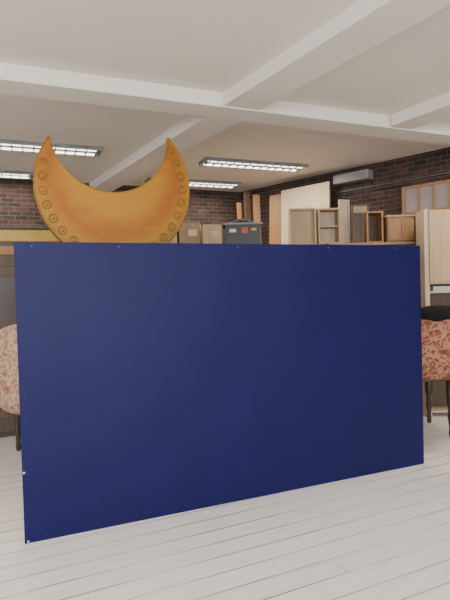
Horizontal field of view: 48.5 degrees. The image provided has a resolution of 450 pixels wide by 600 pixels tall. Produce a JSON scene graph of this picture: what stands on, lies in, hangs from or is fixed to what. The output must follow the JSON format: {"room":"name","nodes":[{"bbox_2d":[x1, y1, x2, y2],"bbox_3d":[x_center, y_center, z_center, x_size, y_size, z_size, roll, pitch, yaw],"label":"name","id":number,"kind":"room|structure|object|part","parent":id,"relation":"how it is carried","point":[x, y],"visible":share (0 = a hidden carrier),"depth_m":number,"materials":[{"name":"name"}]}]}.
{"room":"backstage room","nodes":[
{"label":"backstage room","id":0,"kind":"room"},
{"bbox_2d":[0,178,239,243],"bbox_3d":[-3.391,-0.136,7.063,8.000,3.150,0.200,-2,1,-24],"label":"wall","id":1,"kind":"structure","parent":0,"point":[18,206],"depth_m":7.71,"materials":[{"name":"brick"}]},
{"bbox_2d":[0,0,449,191],"bbox_3d":[-0.399,-1.739,1.762,13.300,0.120,13.600,-2,1,0],"label":"ceiling","id":2,"kind":"structure","parent":0,"point":[209,45],"depth_m":3.80,"materials":[{"name":"paint"}]},
{"bbox_2d":[0,170,32,179],"bbox_3d":[-3.308,-1.679,6.593,1.460,0.050,0.300,-2,1,-21],"label":"fluorescent ceiling light","id":3,"kind":"object","parent":2,"relation":"attached to","point":[10,174],"visible":0.97,"depth_m":6.71,"materials":[{"name":"white metal"}]},
{"bbox_2d":[0,139,42,152],"bbox_3d":[-2.204,-1.683,5.400,0.428,0.050,0.465,-2,1,-21],"label":"fluorescent ceiling light","id":4,"kind":"object","parent":2,"relation":"attached to","point":[35,147],"depth_m":5.42,"materials":[{"name":"white metal"}]},
{"bbox_2d":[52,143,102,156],"bbox_3d":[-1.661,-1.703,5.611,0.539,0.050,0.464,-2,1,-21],"label":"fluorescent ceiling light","id":5,"kind":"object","parent":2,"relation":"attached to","point":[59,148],"depth_m":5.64,"materials":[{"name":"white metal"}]},
{"bbox_2d":[145,177,241,188],"bbox_3d":[-0.470,-1.781,7.622,1.460,0.050,0.300,-2,1,-21],"label":"fluorescent ceiling light","id":6,"kind":"object","parent":2,"relation":"attached to","point":[192,182],"visible":0.61,"depth_m":7.68,"materials":[{"name":"white metal"}]},
{"bbox_2d":[0,62,449,144],"bbox_3d":[-1.433,-1.634,3.762,11.400,0.120,0.280,-2,1,-23],"label":"ceiling beam","id":7,"kind":"structure","parent":2,"relation":"attached to","point":[17,80],"depth_m":4.15,"materials":[{"name":"white paint"}]},
{"bbox_2d":[198,157,307,172],"bbox_3d":[0.390,-1.782,6.613,1.460,0.050,0.300,-2,1,-21],"label":"fluorescent ceiling light","id":8,"kind":"object","parent":2,"relation":"attached to","point":[207,161],"visible":1,"depth_m":6.55,"materials":[{"name":"white metal"}]},
{"bbox_2d":[0,412,449,599],"bbox_3d":[-0.308,1.519,1.834,13.300,0.100,13.600,-2,1,0],"label":"floor","id":9,"kind":"structure","parent":0,"point":[385,535],"depth_m":2.91,"materials":[{"name":"white wood"}]},
{"bbox_2d":[0,324,20,450],"bbox_3d":[-1.573,0.799,4.574,1.054,1.290,0.917,-2,1,-21],"label":"floral armchair","id":10,"kind":"object","parent":9,"relation":"on","point":[9,378],"visible":0.19,"depth_m":4.17,"materials":[{"name":"beige fabric"}]},
{"bbox_3d":[-1.995,1.191,4.809,0.090,0.520,0.090,-2,1,-21],"label":"leg","id":11,"kind":"part","parent":10,"relation":"part of","materials":[{"name":"brown wood"}]},
{"bbox_2d":[0,226,59,437],"bbox_3d":[-2.040,0.324,5.623,2.700,2.220,0.610,-2,1,-21],"label":"tall cabinet","id":12,"kind":"object","parent":9,"relation":"on","point":[9,235],"visible":0.02,"depth_m":5.25,"materials":[{"name":"brown wood"}]},
{"bbox_3d":[-2.066,-0.536,5.608,2.630,0.100,0.530,-2,1,-21],"label":"cornice","id":13,"kind":"part","parent":12,"relation":"part of","materials":[{"name":"orange wood"}]},
{"bbox_3d":[-2.247,0.447,5.269,0.600,1.600,0.020,-2,1,-21],"label":"door panel","id":14,"kind":"part","parent":12,"relation":"part of","materials":[{"name":"brown wood"}]},
{"bbox_3d":[-2.070,-0.691,5.605,2.650,0.130,0.550,-2,1,-21],"label":"cornice","id":15,"kind":"part","parent":12,"relation":"part of","materials":[{"name":"yellow paint"}]},
{"bbox_2d":[33,134,189,242],"bbox_3d":[-0.816,0.128,3.737,1.091,2.626,0.397,-2,1,-21],"label":"prop","id":16,"kind":"object","parent":9,"relation":"on","point":[154,211],"visible":0.77,"depth_m":3.53,"materials":[{"name":"paint"}]},
{"bbox_2d":[14,242,423,543],"bbox_3d":[0.088,0.506,3.848,3.090,1.815,0.615,-2,1,-22],"label":"painted panel","id":17,"kind":"object","parent":9,"relation":"on","point":[156,379],"visible":1,"depth_m":3.43,"materials":[{"name":"paint"}]},
{"bbox_2d":[237,202,241,218],"bbox_3d":[0.296,-0.135,8.099,0.070,2.897,0.182,-2,1,-24],"label":"plank","id":18,"kind":"object","parent":9,"relation":"on","point":[239,211],"visible":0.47,"depth_m":8.12,"materials":[{"name":"orange wood"}]},
{"bbox_2d":[244,191,250,219],"bbox_3d":[0.424,-0.217,8.017,0.100,3.057,0.190,-2,1,-24],"label":"plank","id":19,"kind":"object","parent":9,"relation":"on","point":[247,208],"visible":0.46,"depth_m":8.04,"materials":[{"name":"brown wood"}]},
{"bbox_2d":[253,195,261,243],"bbox_3d":[0.555,-0.190,7.978,0.110,2.997,0.187,-2,1,-10],"label":"plank","id":20,"kind":"object","parent":9,"relation":"on","point":[256,198],"visible":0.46,"depth_m":8.00,"materials":[{"name":"orange wood"}]},
{"bbox_2d":[269,194,280,243],"bbox_3d":[0.796,-0.167,7.779,0.172,2.947,0.280,-3,2,-45],"label":"plywood sheet","id":21,"kind":"object","parent":9,"relation":"on","point":[275,200],"visible":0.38,"depth_m":7.80,"materials":[{"name":"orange wood"}]},
{"bbox_2d":[281,181,329,243],"bbox_3d":[1.175,-0.184,7.359,0.122,2.979,0.860,-3,2,-45],"label":"plywood sheet","id":22,"kind":"object","parent":9,"relation":"on","point":[315,195],"visible":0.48,"depth_m":7.38,"materials":[{"name":"beige wood"}]},
{"bbox_2d":[320,241,415,244],"bbox_3d":[0.730,0.344,6.160,3.160,2.000,0.500,-2,1,0],"label":"storage rack","id":23,"kind":"object","parent":9,"relation":"on","point":[404,242],"visible":0.09,"depth_m":5.89,"materials":[{"name":"brown wood"}]},
{"bbox_2d":[169,231,178,242],"bbox_3d":[-0.681,-0.751,6.135,0.220,0.270,0.366,-2,1,0],"label":"cardboard box","id":24,"kind":"object","parent":23,"relation":"on","point":[175,239],"visible":0.03,"depth_m":5.96,"materials":[{"name":"brown cardboard"}]},
{"bbox_2d":[179,222,201,242],"bbox_3d":[-0.422,-0.779,6.134,0.250,0.310,0.366,-2,1,0],"label":"cardboard box","id":25,"kind":"object","parent":23,"relation":"on","point":[189,232],"visible":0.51,"depth_m":5.95,"materials":[{"name":"brown cardboard"}]},
{"bbox_2d":[202,224,221,243],"bbox_3d":[-0.152,-0.770,6.104,0.230,0.280,0.306,-2,1,0],"label":"cardboard box","id":26,"kind":"object","parent":23,"relation":"on","point":[212,233],"visible":0.67,"depth_m":5.95,"materials":[{"name":"brown cardboard"}]},
{"bbox_2d":[223,218,262,243],"bbox_3d":[0.212,-0.822,6.104,0.470,0.362,0.370,-2,1,0],"label":"crate","id":27,"kind":"object","parent":23,"relation":"on","point":[238,231],"visible":0.98,"depth_m":5.93,"materials":[{"name":"plastic"}]},
{"bbox_2d":[287,207,316,243],"bbox_3d":[0.936,-0.885,6.083,0.330,0.450,0.120,-2,1,0],"label":"wooden crate","id":28,"kind":"object","parent":23,"relation":"on","point":[301,221],"visible":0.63,"depth_m":6.11,"materials":[{"name":"brown wood"}]},
{"bbox_3d":[0.930,-1.100,6.078,0.290,0.020,0.120,-2,1,0],"label":"rail","id":29,"kind":"part","parent":28,"relation":"part of","materials":[{"name":"brown wood"}]},
{"bbox_2d":[316,208,340,243],"bbox_3d":[1.246,-0.884,6.103,0.260,0.430,0.280,-2,1,0],"label":"wooden crate","id":30,"kind":"object","parent":23,"relation":"on","point":[327,219],"visible":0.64,"depth_m":6.14,"materials":[{"name":"brown wood"}]},
{"bbox_3d":[1.246,-0.886,6.173,0.220,0.390,0.008,-2,1,0],"label":"panel","id":31,"kind":"part","parent":30,"relation":"part of","materials":[{"name":"brown wood"}]},
{"bbox_3d":[1.240,-1.089,6.098,0.220,0.020,0.280,-2,1,0],"label":"rail","id":32,"kind":"part","parent":30,"relation":"part of","materials":[{"name":"brown wood"}]},
{"bbox_3d":[1.246,-0.884,6.103,0.220,0.016,0.224,-2,1,0],"label":"rail","id":33,"kind":"part","parent":30,"relation":"part of","materials":[{"name":"brown wood"}]},
{"bbox_2d":[338,199,349,242],"bbox_3d":[1.474,-0.958,6.181,0.140,0.560,0.030,-2,1,-17],"label":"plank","id":34,"kind":"object","parent":23,"relation":"on","point":[344,207],"visible":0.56,"depth_m":6.18,"materials":[{"name":"brown wood"}]},
{"bbox_3d":[1.472,-0.958,6.189,0.100,0.520,0.008,-2,1,-17],"label":"panel","id":35,"kind":"part","parent":34,"relation":"part of","materials":[{"name":"brown wood"}]},
{"bbox_2d":[352,212,362,242],"bbox_3d":[1.616,-0.869,6.083,0.120,0.380,0.030,-1,1,11],"label":"frame","id":36,"kind":"object","parent":23,"relation":"on","point":[357,218],"visible":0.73,"depth_m":6.08,"materials":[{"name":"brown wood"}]},
{"bbox_3d":[1.618,-0.870,6.091,0.080,0.340,0.008,-1,1,11],"label":"panel","id":37,"kind":"part","parent":36,"relation":"part of","materials":[{"name":"brown wood"}]},
{"bbox_2d":[351,204,368,242],"bbox_3d":[1.714,-0.948,6.322,0.220,0.520,0.030,-2,1,0],"label":"frame","id":38,"kind":"object","parent":23,"relation":"on","point":[355,208],"visible":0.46,"depth_m":6.32,"materials":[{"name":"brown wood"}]},
{"bbox_3d":[1.714,-0.948,6.329,0.180,0.480,0.008,-2,1,0],"label":"panel","id":39,"kind":"part","parent":38,"relation":"part of","materials":[{"name":"brown wood"}]},
{"bbox_3d":[1.707,-1.197,6.316,0.180,0.020,0.030,-2,1,0],"label":"rail","id":40,"kind":"part","parent":38,"relation":"part of","materials":[{"name":"brown wood"}]},
{"bbox_2d":[363,211,383,242],"bbox_3d":[1.796,-0.876,6.133,0.200,0.380,0.300,-2,1,0],"label":"wooden crate","id":41,"kind":"object","parent":23,"relation":"on","point":[373,231],"visible":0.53,"depth_m":6.10,"materials":[{"name":"orange wood"}]},
{"bbox_3d":[1.796,-0.877,6.208,0.160,0.340,0.008,-2,1,0],"label":"panel","id":42,"kind":"part","parent":41,"relation":"part of","materials":[{"name":"brown wood"}]},
{"bbox_3d":[1.791,-1.056,6.129,0.160,0.020,0.300,-2,1,0],"label":"rail","id":43,"kind":"part","parent":41,"relation":"part of","materials":[{"name":"orange wood"}]},
{"bbox_2d":[383,214,415,241],"bbox_3d":[2.087,-0.853,6.104,0.350,0.320,0.370,-2,1,0],"label":"base cabinet","id":44,"kind":"object","parent":23,"relation":"on","point":[397,228],"visible":0.86,"depth_m":5.92,"materials":[{"name":"orange wood"}]},
{"bbox_3d":[2.010,-0.842,5.930,0.140,0.240,0.012,-2,1,0],"label":"door panel","id":45,"kind":"part","parent":44,"relation":"part of","materials":[{"name":"orange wood"}]},
{"bbox_3d":[2.164,-0.846,5.930,0.140,0.240,0.012,-2,1,0],"label":"door panel","id":46,"kind":"part","parent":44,"relation":"part of","materials":[{"name":"orange wood"}]},
{"bbox_2d":[416,209,449,416],"bbox_3d":[2.680,0.141,5.676,0.890,2.320,0.261,-2,1,0],"label":"shelf unit","id":47,"kind":"object","parent":9,"relation":"on","point":[433,230],"visible":0.53,"depth_m":5.55,"materials":[{"name":"brown wood"}]},
{"bbox_3d":[2.671,-0.199,5.669,0.770,0.022,0.200,-2,1,0],"label":"shelf","id":48,"kind":"part","parent":47,"relation":"part of","materials":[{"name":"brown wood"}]},
{"bbox_3d":[2.673,-0.099,5.671,0.770,0.022,0.200,-2,1,0],"label":"shelf","id":49,"kind":"part","parent":47,"relation":"part of","materials":[{"name":"brown wood"}]},
{"bbox_3d":[2.711,1.240,5.700,0.770,0.022,0.200,-2,1,0],"label":"shelf","id":50,"kind":"part","parent":47,"relation":"part of","materials":[{"name":"brown wood"}]},
{"bbox_2d":[421,319,449,436],"bbox_3d":[1.932,0.703,4.950,1.054,1.270,0.917,-2,1,-10],"label":"floral armchair","id":51,"kind":"object","parent":9,"relation":"on","point":[435,334],"visible":0.41,"depth_m":4.50,"materials":[{"name":"red fabric"}]},
{"bbox_3d":[2.192,0.996,5.376,0.090,0.650,0.090,-2,1,-10],"label":"leg","id":52,"kind":"part","parent":51,"relation":"part of","materials":[{"name":"brown wood"}]},
{"bbox_2d":[421,305,449,320],"bbox_3d":[2.132,0.195,4.824,0.499,0.311,1.047,-1,2,39],"label":"cloth","id":53,"kind":"object","parent":51,"relation":"on","point":[438,312],"visible":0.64,"depth_m":4.50,"materials":[{"name":"fabric"}]},
{"bbox_3d":[2.188,1.008,4.844,0.090,0.650,0.090,-2,1,-10],"label":"leg","id":54,"kind":"part","parent":51,"relation":"part of","materials":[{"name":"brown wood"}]},
{"bbox_2d":[89,0,449,191],"bbox_3d":[1.630,-1.682,1.823,0.330,0.110,14.800,-2,1,-31],"label":"ceiling beam","id":55,"kind":"structure","parent":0,"point":[364,25],"depth_m":3.54,"materials":[{"name":"white paint"}]},
{"bbox_2d":[240,147,449,243],"bbox_3d":[3.369,-0.294,5.668,0.201,3.150,8.478,-3,2,-45],"label":"wall","id":56,"kind":"structure","parent":0,"point":[389,201],"depth_m":6.75,"materials":[{"name":"brick"}]},
{"bbox_2d":[333,169,372,185],"bbox_3d":[1.770,-1.698,6.932,0.165,0.130,0.550,-3,2,-45],"label":"air conditioner","id":57,"kind":"object","parent":56,"relation":"attached to","point":[365,174],"visible":1,"depth_m":6.85,"materials":[{"name":"grey plastic"}]},
{"bbox_2d":[370,180,401,189],"bbox_3d":[2.140,-1.554,6.664,0.020,0.173,0.460,-3,2,-45],"label":"conduit","id":58,"kind":"object","parent":56,"relation":"attached to","point":[370,180],"visible":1,"depth_m":6.68,"materials":[{"name":"black plastic"}]},
{"bbox_2d":[335,172,449,193],"bbox_3d":[2.691,-1.550,6.113,0.020,0.020,3.100,-3,2,-45],"label":"conduit","id":59,"kind":"object","parent":56,"relation":"attached to","point":[444,172],"visible":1,"depth_m":6.56,"materials":[{"name":"grey metal"}]},
{"bbox_2d":[402,187,404,214],"bbox_3d":[2.320,-1.278,6.483,0.030,0.360,0.050,0,2,45],"label":"stile","id":60,"kind":"object","parent":56,"relation":"attached to","point":[403,190],"visible":0.64,"depth_m":6.46,"materials":[{"name":"orange wood"}]},
{"bbox_2d":[404,180,447,189],"bbox_3d":[2.524,-1.444,6.271,0.560,0.030,0.050,0,2,45],"label":"rail","id":61,"kind":"object","parent":56,"relation":"attached to","point":[442,181],"visible":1,"depth_m":6.24,"materials":[{"name":"orange wood"}]},
{"bbox_2d":[404,207,448,214],"bbox_3d":[2.533,-1.115,6.278,0.560,0.030,0.050,0,2,45],"label":"rail","id":62,"kind":"object","parent":56,"relation":"attached to","point":[414,212],"visible":0.42,"depth_m":6.28,"materials":[{"name":"orange wood"}]},
{"bbox_2d":[417,187,419,210],"bbox_3d":[2.458,-1.279,6.345,0.020,0.300,0.040,0,2,45],"label":"mullion","id":63,"kind":"object","parent":62,"relation":"attached to","point":[417,187],"visible":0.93,"depth_m":6.33,"materials":[{"name":"orange wood"}]},
{"bbox_2d":[405,182,448,212],"bbox_3d":[2.529,-1.279,6.275,0.560,0.300,0.010,0,2,45],"label":"pane","id":64,"kind":"object","parent":62,"relation":"attached to","point":[441,190],"visible":0.93,"depth_m":6.26,"materials":[{"name":"clear glass"}]},
{"bbox_2d":[433,184,434,208],"bbox_3d":[2.599,-1.280,6.204,0.040,0.300,0.020,-3,2,-45],"label":"mullion","id":65,"kind":"object","parent":62,"relation":"attached to","point":[434,184],"visible":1,"depth_m":6.19,"materials":[{"name":"orange wood"}]},
{"bbox_2d":[448,179,449,208],"bbox_3d":[2.737,-1.281,6.066,0.050,0.360,0.030,-3,2,-45],"label":"stile","id":66,"kind":"object","parent":56,"relation":"attached to","point":[448,179],"visible":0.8,"depth_m":6.05,"materials":[{"name":"orange wood"}]},
{"bbox_2d":[391,92,449,128],"bbox_3d":[3.813,-1.736,1.518,0.270,0.110,8.000,-2,1,-31],"label":"ceiling beam","id":67,"kind":"structure","parent":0,"point":[437,108],"depth_m":4.62,"materials":[{"name":"white paint"}]}
]}

